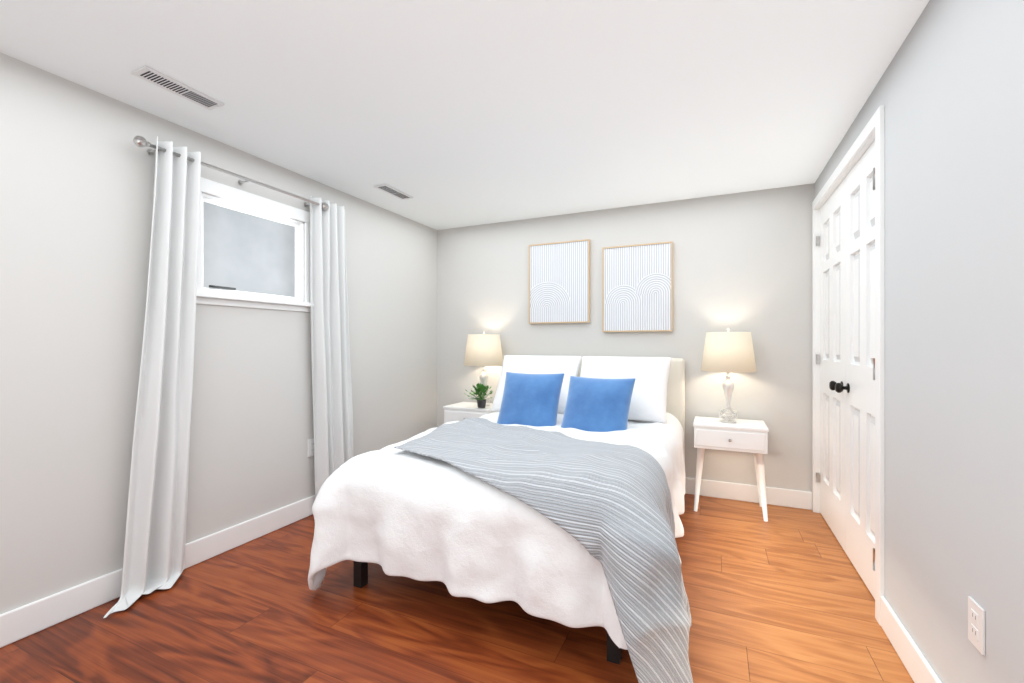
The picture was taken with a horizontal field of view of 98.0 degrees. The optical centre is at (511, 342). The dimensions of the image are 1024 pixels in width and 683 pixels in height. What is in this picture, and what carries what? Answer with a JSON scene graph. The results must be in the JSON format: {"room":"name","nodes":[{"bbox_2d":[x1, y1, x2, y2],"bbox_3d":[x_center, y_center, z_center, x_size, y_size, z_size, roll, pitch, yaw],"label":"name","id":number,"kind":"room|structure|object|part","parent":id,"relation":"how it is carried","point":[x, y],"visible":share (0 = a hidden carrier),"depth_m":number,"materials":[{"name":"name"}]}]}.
{"room":"bedroom","nodes":[
{"label":"bedroom","id":0,"kind":"room"},
{"bbox_2d":[0,52,436,613],"bbox_3d":[-1.714,0.025,2.370,0.160,2.250,4.400,0,0,24],"label":"wall","id":1,"kind":"structure","parent":0,"point":[77,169],"depth_m":2.02,"materials":[{"name":"white paint"}]},
{"bbox_2d":[0,495,315,647],"bbox_3d":[-1.634,1.087,2.334,0.015,0.125,4.400,0,0,24],"label":"baseboard","id":2,"kind":"structure","parent":1,"relation":"attached to","point":[21,622],"depth_m":1.96,"materials":[{"name":"white wood"}]},
{"bbox_2d":[133,136,328,209],"bbox_3d":[-1.499,-0.915,2.514,0.109,0.050,1.104,0,0,24],"label":"curtain rod","id":3,"kind":"object","parent":1,"relation":"attached to","point":[140,141],"visible":0.94,"depth_m":2.37,"materials":[{"name":"silver metal"}]},
{"bbox_2d":[103,136,200,617],"bbox_3d":[-1.657,0.091,2.064,0.150,2.098,0.438,0,0,24],"label":"curtain","id":4,"kind":"object","parent":3,"relation":"hanging from","point":[155,544],"visible":1,"depth_m":2.12,"materials":[{"name":"white fabric"}]},
{"bbox_2d":[310,196,352,497],"bbox_3d":[-1.224,0.090,3.074,0.113,2.098,0.388,0,0,24],"label":"curtain","id":5,"kind":"object","parent":3,"relation":"hanging from","point":[332,404],"visible":0.94,"depth_m":3.04,"materials":[{"name":"white fabric"}]},
{"bbox_2d":[196,177,313,311],"bbox_3d":[-1.513,-0.537,2.642,0.110,0.665,0.760,0,0,24],"label":"window","id":6,"kind":"structure","parent":1,"relation":"in","point":[220,287],"depth_m":2.63,"materials":[{"name":"white plastic"}]},
{"bbox_2d":[203,202,294,296],"bbox_3d":[-1.549,-0.530,2.658,0.006,0.506,0.626,0,0,24],"label":"window pane","id":7,"kind":"object","parent":6,"relation":"attached to","point":[243,252],"depth_m":2.62,"materials":[{"name":"grey glass"}]},
{"bbox_2d":[308,438,313,456],"bbox_3d":[-1.340,0.700,2.989,0.008,0.116,0.072,0,0,24],"label":"electrical outlet","id":8,"kind":"object","parent":1,"relation":"attached to","point":[310,447],"visible":0.83,"depth_m":2.98,"materials":[{"name":"white plastic"}]},
{"bbox_2d":[0,494,913,682],"bbox_3d":[-0.234,1.190,1.698,3.410,0.080,4.720,0,0,24],"label":"floor","id":9,"kind":"structure","parent":0,"point":[783,594],"depth_m":1.79,"materials":[{"name":"brown wood"}]},
{"bbox_2d":[443,402,496,422],"bbox_3d":[-0.329,0.851,3.921,0.450,0.601,0.362,0,0,24],"label":"nightstand","id":10,"kind":"object","parent":9,"relation":"on","point":[460,411],"visible":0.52,"depth_m":3.81,"materials":[{"name":"white wood"}]},
{"bbox_2d":[464,383,492,407],"bbox_3d":[-0.298,0.441,3.756,0.208,0.216,0.230,0,0,24],"label":"plant","id":11,"kind":"object","parent":10,"relation":"on","point":[481,400],"visible":1,"depth_m":3.74,"materials":[{"name":"green plant"}]},
{"bbox_3d":[-0.258,0.515,3.774,0.086,0.068,0.086,0,0,24],"label":"pot","id":12,"kind":"part","parent":11,"relation":"part of","materials":[{"name":"grey"}]},
{"bbox_2d":[464,331,502,405],"bbox_3d":[-0.248,0.221,3.918,0.350,0.656,0.350,0,0,24],"label":"lamp","id":13,"kind":"object","parent":10,"relation":"on","point":[483,350],"visible":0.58,"depth_m":3.79,"materials":[{"name":"beige fabric"}]},
{"bbox_3d":[-0.248,0.060,3.918,0.350,0.270,0.350,0,0,24],"label":"lamp shade","id":14,"kind":"part","parent":13,"relation":"part of","materials":[{"name":"beige fabric"}]},
{"bbox_2d":[308,355,692,682],"bbox_3d":[0.222,0.625,2.638,1.674,1.051,2.262,0,0,24],"label":"bed","id":15,"kind":"object","parent":9,"relation":"on","point":[552,488],"visible":1,"depth_m":1.82,"materials":[{"name":"white fabric"}]},
{"bbox_2d":[493,371,564,441],"bbox_3d":[0.117,0.413,3.002,0.445,0.500,0.146,0,-30,20],"label":"cushion","id":16,"kind":"object","parent":15,"relation":"on","point":[529,400],"depth_m":2.95,"materials":[{"name":"blue fabric"}]},
{"bbox_2d":[490,355,581,416],"bbox_3d":[0.186,0.312,3.446,0.680,0.520,0.211,0,-32,22],"label":"pillow","id":17,"kind":"object","parent":15,"relation":"on","point":[526,364],"depth_m":3.41,"materials":[{"name":"white fabric"}]},
{"bbox_2d":[394,417,692,682],"bbox_3d":[0.130,0.793,2.078,1.379,0.652,1.167,0,0,24],"label":"throw","id":18,"kind":"object","parent":15,"relation":"on","point":[574,529],"depth_m":1.68,"materials":[{"name":"grey fabric"}]},
{"bbox_2d":[556,375,635,452],"bbox_3d":[0.527,0.426,2.794,0.455,0.500,0.147,0,-31,28],"label":"cushion","id":19,"kind":"object","parent":15,"relation":"on","point":[593,405],"depth_m":2.74,"materials":[{"name":"blue fabric"}]},
{"bbox_2d":[571,356,671,423],"bbox_3d":[0.778,0.312,3.178,0.680,0.520,0.212,0,-32,26],"label":"pillow","id":20,"kind":"object","parent":15,"relation":"on","point":[649,394],"depth_m":3.07,"materials":[{"name":"white fabric"}]},
{"bbox_2d":[693,416,768,521],"bbox_3d":[1.506,0.851,3.088,0.450,0.601,0.362,0,0,24],"label":"nightstand","id":21,"kind":"object","parent":9,"relation":"on","point":[745,435],"visible":1,"depth_m":2.96,"materials":[{"name":"white wood"}]},
{"bbox_2d":[701,328,756,422],"bbox_3d":[1.506,0.221,3.100,0.350,0.656,0.350,0,0,24],"label":"lamp","id":22,"kind":"object","parent":21,"relation":"on","point":[728,352],"visible":1,"depth_m":2.98,"materials":[{"name":"beige fabric"}]},
{"bbox_3d":[1.506,0.060,3.100,0.350,0.270,0.350,0,0,24],"label":"lamp shade","id":23,"kind":"part","parent":22,"relation":"part of","materials":[{"name":"beige fabric"}]},
{"bbox_2d":[0,0,928,229],"bbox_3d":[-0.234,-1.150,1.698,3.410,0.100,4.720,0,0,24],"label":"ceiling","id":24,"kind":"structure","parent":0,"point":[447,114],"depth_m":1.89,"materials":[{"name":"white paint"}]},
{"bbox_2d":[131,65,223,109],"bbox_3d":[-1.433,-1.092,1.924,0.105,0.016,0.310,0,0,24],"label":"ceiling vent","id":25,"kind":"object","parent":24,"relation":"in","point":[164,81],"visible":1,"depth_m":1.90,"materials":[{"name":"white metal"}]},
{"bbox_2d":[374,184,412,199],"bbox_3d":[-0.855,-1.092,3.233,0.105,0.016,0.310,0,0,24],"label":"ceiling vent","id":26,"kind":"object","parent":24,"relation":"in","point":[393,191],"visible":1,"depth_m":3.21,"materials":[{"name":"white metal"}]},
{"bbox_2d":[437,183,814,491],"bbox_3d":[0.709,0.025,3.775,3.410,2.250,0.160,0,0,24],"label":"wall","id":27,"kind":"structure","parent":0,"point":[742,261],"depth_m":3.37,"materials":[{"name":"white paint"}]},
{"bbox_2d":[529,239,589,323],"bbox_3d":[0.400,-0.515,3.808,0.540,0.690,0.030,0,0,24],"label":"art","id":28,"kind":"object","parent":27,"relation":"attached to","point":[559,282],"visible":0.94,"depth_m":3.79,"materials":[{"name":"white paper"}]},
{"bbox_2d":[602,241,672,331],"bbox_3d":[0.992,-0.435,3.540,0.540,0.690,0.030,0,0,24],"label":"art","id":29,"kind":"object","parent":27,"relation":"attached to","point":[637,287],"visible":0.96,"depth_m":3.52,"materials":[{"name":"white paper"}]},
{"bbox_2d":[685,477,811,509],"bbox_3d":[0.672,1.087,3.695,3.060,0.125,0.015,0,0,24],"label":"baseboard","id":30,"kind":"structure","parent":27,"relation":"attached to","point":[799,499],"depth_m":3.22,"materials":[{"name":"white wood"}]},
{"bbox_2d":[816,0,1023,682],"bbox_3d":[1.236,0.025,1.004,0.160,2.250,4.350,0,0,24],"label":"wall","id":31,"kind":"structure","parent":0,"point":[952,89],"depth_m":1.27,"materials":[{"name":"grey paint"}]},
{"bbox_2d":[816,140,874,598],"bbox_3d":[1.808,0.119,2.433,0.093,2.046,1.272,0,0,24],"label":"door","id":32,"kind":"structure","parent":31,"relation":"in","point":[847,353],"depth_m":2.34,"materials":[{"name":"white wood"}]},
{"bbox_3d":[1.792,0.240,2.440,0.058,0.054,0.184,0,0,24],"label":"door knobs","id":33,"kind":"part","parent":32,"relation":"part of","materials":[{"name":"black metal"}]},
{"bbox_3d":[1.798,0.110,2.438,0.041,1.692,1.272,0,0,24],"label":"door hinges","id":34,"kind":"part","parent":32,"relation":"part of","materials":[{"name":"white wood"}]},
{"bbox_2d":[812,105,884,625],"bbox_3d":[1.813,0.092,2.417,0.076,2.116,1.367,0,0,24],"label":"door frame","id":35,"kind":"structure","parent":31,"relation":"attached to","point":[872,130],"depth_m":1.85,"materials":[{"name":"white wood"}]},
{"bbox_2d":[881,596,941,682],"bbox_3d":[0.880,1.087,0.433,0.015,0.125,3.017,0,0,24],"label":"baseboard","id":36,"kind":"structure","parent":31,"relation":"attached to","point":[917,665],"depth_m":1.57,"materials":[{"name":"white wood"}]},
{"bbox_2d":[968,596,984,655],"bbox_3d":[1.218,0.740,1.168,0.008,0.116,0.072,0,0,24],"label":"electrical outlet","id":37,"kind":"object","parent":31,"relation":"attached to","point":[976,624],"visible":1,"depth_m":1.16,"materials":[{"name":"white plastic"}]}
]}

